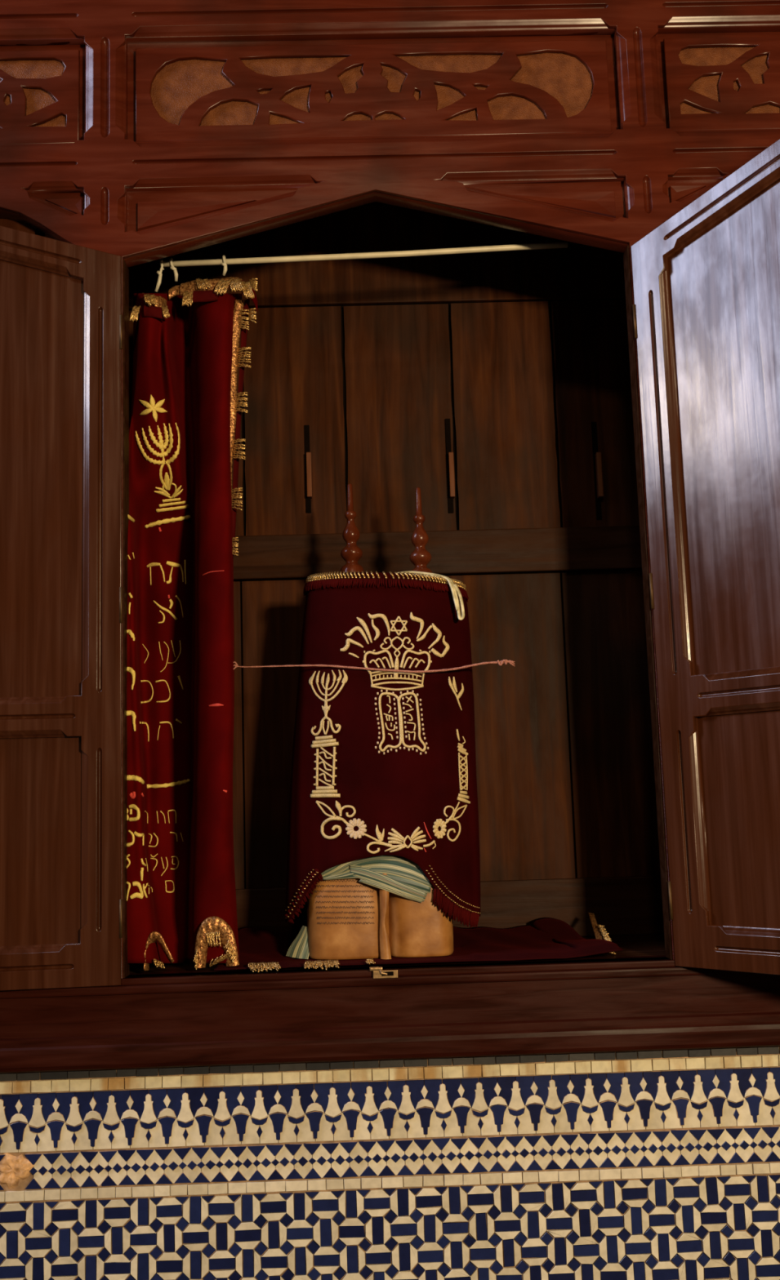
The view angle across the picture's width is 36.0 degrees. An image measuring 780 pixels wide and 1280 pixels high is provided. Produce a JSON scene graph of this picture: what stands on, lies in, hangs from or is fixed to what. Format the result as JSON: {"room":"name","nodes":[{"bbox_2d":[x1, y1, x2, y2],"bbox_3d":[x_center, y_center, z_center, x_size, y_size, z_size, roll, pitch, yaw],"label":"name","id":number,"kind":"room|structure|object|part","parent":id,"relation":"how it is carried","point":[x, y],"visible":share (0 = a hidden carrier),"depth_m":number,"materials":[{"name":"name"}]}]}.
{"room":"house of worship","nodes":[
{"label":"house of worship","id":0,"kind":"room"},
{"bbox_2d":[0,1045,779,1279],"bbox_3d":[0.109,1.330,2.289,2.932,1.089,0.302,-2,-8,-1],"label":"wall","id":1,"kind":"structure","parent":0,"point":[664,1164],"depth_m":2.19,"materials":[{"name":"tile"}]},
{"bbox_2d":[0,0,779,1073],"bbox_3d":[0.039,-0.475,2.441,2.900,2.530,0.858,-2,-8,-1],"label":"torah ark","id":2,"kind":"object","parent":1,"relation":"on","point":[587,431],"visible":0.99,"depth_m":2.47,"materials":[{"name":"red wood"}]},
{"bbox_3d":[-0.996,-1.114,2.481,0.708,0.208,0.010,-2,-8,-1],"label":"carved panel","id":3,"kind":"part","parent":2,"relation":"part of","materials":[{"name":"red wood"}]},
{"bbox_3d":[-0.759,0.377,2.245,0.381,0.398,0.010,-1,-8,-6],"label":"door panel","id":4,"kind":"part","parent":2,"relation":"part of","materials":[{"name":"brown wood"}]},
{"bbox_3d":[-0.781,-0.349,2.346,0.381,0.945,0.010,-1,-8,-6],"label":"door panel","id":5,"kind":"part","parent":2,"relation":"part of","materials":[{"name":"brown wood"}]},
{"bbox_3d":[-0.772,-0.117,2.298,0.438,1.465,0.010,-1,-8,-6],"label":"door moulding","id":6,"kind":"part","parent":2,"relation":"part of","materials":[{"name":"brown wood"}]},
{"bbox_3d":[-0.774,-0.124,2.309,0.509,1.550,0.032,-1,-8,-6],"label":"door","id":7,"kind":"part","parent":2,"relation":"part of","materials":[{"name":"brown wood"}]},
{"bbox_3d":[-0.667,-0.881,2.454,0.079,0.042,0.011,-2,-8,-1],"label":"spandrel panel","id":8,"kind":"part","parent":2,"relation":"part of","materials":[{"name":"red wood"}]},
{"bbox_3d":[-0.389,-0.867,2.456,0.255,0.067,0.011,-2,-8,-1],"label":"spandrel panel","id":9,"kind":"part","parent":2,"relation":"part of","materials":[{"name":"red wood"}]},
{"bbox_2d":[160,241,567,267],"bbox_3d":[-0.050,-0.825,2.560,0.871,0.056,0.028,-1,-8,-4],"label":"curtain rod","id":10,"kind":"object","parent":2,"relation":"attached to","point":[563,244],"visible":1,"depth_m":2.55,"materials":[{"name":"beige paint"}]},
{"bbox_2d":[169,257,177,281],"bbox_3d":[-0.455,-0.781,2.536,0.018,0.053,0.026,-2,-8,-1],"label":"curtain hook","id":11,"kind":"object","parent":10,"relation":"hanging from","point":[175,270],"visible":1,"depth_m":2.53,"materials":[{"name":"white plastic"}]},
{"bbox_3d":[-0.451,-0.769,2.530,0.010,0.026,0.015,-2,-8,-1],"label":"hook stem","id":12,"kind":"part","parent":11,"relation":"part of","materials":[{"name":"white plastic"}]},
{"bbox_2d":[126,276,257,970],"bbox_3d":[-0.401,-0.055,2.507,0.288,1.422,0.328,-2,-8,-1],"label":"velvet curtain","id":13,"kind":"object","parent":10,"relation":"hanging from","point":[181,904],"visible":0.97,"depth_m":2.48,"materials":[{"name":"red fabric"}]},
{"bbox_2d":[154,258,164,292],"bbox_3d":[-0.486,-0.768,2.533,0.020,0.073,0.026,-2,-8,-1],"label":"curtain hook","id":14,"kind":"object","parent":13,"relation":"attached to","point":[159,273],"visible":1,"depth_m":2.52,"materials":[{"name":"white plastic"}]},
{"bbox_3d":[-0.486,-0.751,2.526,0.021,0.038,0.008,-6,-9,30],"label":"hook stem","id":15,"kind":"part","parent":14,"relation":"part of","materials":[{"name":"white plastic"}]},
{"bbox_2d":[221,255,226,275],"bbox_3d":[-0.349,-0.792,2.541,0.012,0.046,0.026,-2,-8,-1],"label":"curtain hook","id":16,"kind":"object","parent":10,"relation":"hanging from","point":[224,264],"visible":1,"depth_m":2.53,"materials":[{"name":"white plastic"}]},
{"bbox_3d":[-0.348,-0.780,2.535,0.008,0.022,0.016,3,-9,-32],"label":"hook stem","id":17,"kind":"part","parent":16,"relation":"part of","materials":[{"name":"white plastic"}]},
{"bbox_3d":[-0.035,-1.141,2.499,0.982,0.208,0.010,-2,-8,-1],"label":"carved panel","id":18,"kind":"part","parent":2,"relation":"part of","materials":[{"name":"red wood"}]},
{"bbox_3d":[-0.053,-0.933,2.909,1.340,0.250,0.014,-2,-8,-1],"label":"rail","id":19,"kind":"part","parent":2,"relation":"part of","materials":[{"name":"gold metal"}]},
{"bbox_3d":[0.076,0.677,2.239,2.900,0.074,0.022,-2,-8,-1],"label":"rail","id":20,"kind":"part","parent":2,"relation":"part of","materials":[{"name":"brown wood"}]},
{"bbox_3d":[0.045,-0.330,2.375,2.817,1.998,0.010,-2,-8,-1],"label":"moulding","id":21,"kind":"part","parent":2,"relation":"part of","materials":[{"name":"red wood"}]},
{"bbox_3d":[0.078,0.742,2.233,2.900,0.060,0.055,-2,-8,-1],"label":"moulding","id":22,"kind":"part","parent":2,"relation":"part of","materials":[{"name":"brown wood"}]},
{"bbox_2d":[213,912,622,972],"bbox_3d":[0.056,0.611,2.454,0.783,0.059,0.416,-2,-8,-1],"label":"cloth","id":23,"kind":"object","parent":2,"relation":"on","point":[545,938],"visible":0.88,"depth_m":2.43,"materials":[{"name":"red fabric"}]},
{"bbox_2d":[306,483,453,959],"bbox_3d":[-0.033,0.145,2.461,0.290,0.974,0.152,-2,-8,-1],"label":"scroll","id":24,"kind":"object","parent":23,"relation":"on","point":[348,918],"visible":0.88,"depth_m":2.35,"materials":[{"name":"brown paper"}]},
{"bbox_3d":[-0.080,-0.167,2.531,0.054,0.332,0.054,-2,-8,-1],"label":"roller handle","id":25,"kind":"part","parent":24,"relation":"part of","materials":[{"name":"red wood"}]},
{"bbox_2d":[285,855,431,959],"bbox_3d":[-0.064,0.516,2.363,0.295,0.216,0.051,-3,-8,10],"label":"sash","id":26,"kind":"object","parent":24,"relation":"attached to","point":[404,878],"depth_m":2.35,"materials":[{"name":"fabric"}]},
{"bbox_3d":[-0.180,0.600,2.383,0.046,0.062,0.033,-6,-9,27],"label":"sash","id":27,"kind":"part","parent":26,"relation":"part of","materials":[{"name":"fabric"}]},
{"bbox_2d":[284,571,480,928],"bbox_3d":[-0.022,0.224,2.477,0.404,0.723,0.220,-2,-8,-1],"label":"mantle","id":28,"kind":"object","parent":24,"relation":"on","point":[384,762],"visible":0.99,"depth_m":2.40,"materials":[{"name":"red fabric"}]},
{"bbox_2d":[345,817,366,839],"bbox_3d":[-0.067,0.371,2.361,0.042,0.041,0.008,-2,-8,1],"label":"flower","id":29,"kind":"object","parent":28,"relation":"on","point":[355,828],"depth_m":2.36,"materials":[{"name":"beige fabric"}]},
{"bbox_2d":[233,659,515,673],"bbox_3d":[-0.033,0.051,2.404,0.567,0.036,0.015,-2,-8,0],"label":"cord","id":30,"kind":"object","parent":28,"relation":"attached to","point":[504,661],"visible":0.99,"depth_m":2.40,"materials":[{"name":"fabric"}]},
{"bbox_3d":[0.015,0.047,2.409,0.139,0.110,0.008,-1,-8,-3],"label":"embroidered crown","id":31,"kind":"part","parent":28,"relation":"part of","materials":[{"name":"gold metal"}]},
{"bbox_2d":[396,570,464,620],"bbox_3d":[0.079,-0.090,2.448,0.143,0.111,0.029,-2,-8,4],"label":"ribbon","id":32,"kind":"object","parent":28,"relation":"on","point":[454,588],"visible":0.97,"depth_m":2.44,"materials":[{"name":"beige fabric"}]},
{"bbox_2d":[432,818,446,838],"bbox_3d":[0.098,0.373,2.374,0.028,0.039,0.007,-1,-8,-9],"label":"flower","id":33,"kind":"object","parent":28,"relation":"on","point":[439,825],"depth_m":2.37,"materials":[{"name":"gold metal"}]},
{"bbox_3d":[0.065,-0.165,2.533,0.054,0.320,0.054,-2,-8,-1],"label":"roller handle","id":34,"kind":"part","parent":24,"relation":"part of","materials":[{"name":"red wood"}]},
{"bbox_3d":[-0.030,-0.198,2.799,1.340,0.102,0.030,-2,-8,-1],"label":"rail","id":35,"kind":"part","parent":2,"relation":"part of","materials":[{"name":"brown wood"}]},
{"bbox_3d":[-0.005,0.612,2.689,1.340,0.128,0.024,-2,-8,-1],"label":"rail","id":36,"kind":"part","parent":2,"relation":"part of","materials":[{"name":"brown wood"}]},
{"bbox_3d":[0.340,-0.891,2.470,0.249,0.063,0.011,-2,-8,-1],"label":"spandrel panel","id":37,"kind":"part","parent":2,"relation":"part of","materials":[{"name":"red wood"}]},
{"bbox_3d":[0.616,-0.917,2.478,0.079,0.042,0.011,-2,-8,-1],"label":"spandrel panel","id":38,"kind":"part","parent":2,"relation":"part of","materials":[{"name":"red wood"}]},
{"bbox_3d":[0.695,-0.188,2.176,0.032,1.550,0.509,6,-11,-44],"label":"door","id":39,"kind":"part","parent":2,"relation":"part of","materials":[{"name":"brown wood"}]},
{"bbox_3d":[0.687,-0.180,2.168,0.010,1.465,0.438,6,-11,-44],"label":"door moulding","id":40,"kind":"part","parent":2,"relation":"part of","materials":[{"name":"brown wood"}]},
{"bbox_3d":[0.983,-1.170,2.519,0.812,0.208,0.010,-2,-8,-1],"label":"carved panel","id":41,"kind":"part","parent":2,"relation":"part of","materials":[{"name":"red wood"}]},
{"bbox_3d":[0.692,-0.414,2.211,0.010,0.945,0.381,6,-11,-44],"label":"door panel","id":42,"kind":"part","parent":2,"relation":"part of","materials":[{"name":"brown wood"}]},
{"bbox_3d":[0.714,0.312,2.111,0.010,0.398,0.381,6,-11,-44],"label":"door panel","id":43,"kind":"part","parent":2,"relation":"part of","materials":[{"name":"brown wood"}]}
]}

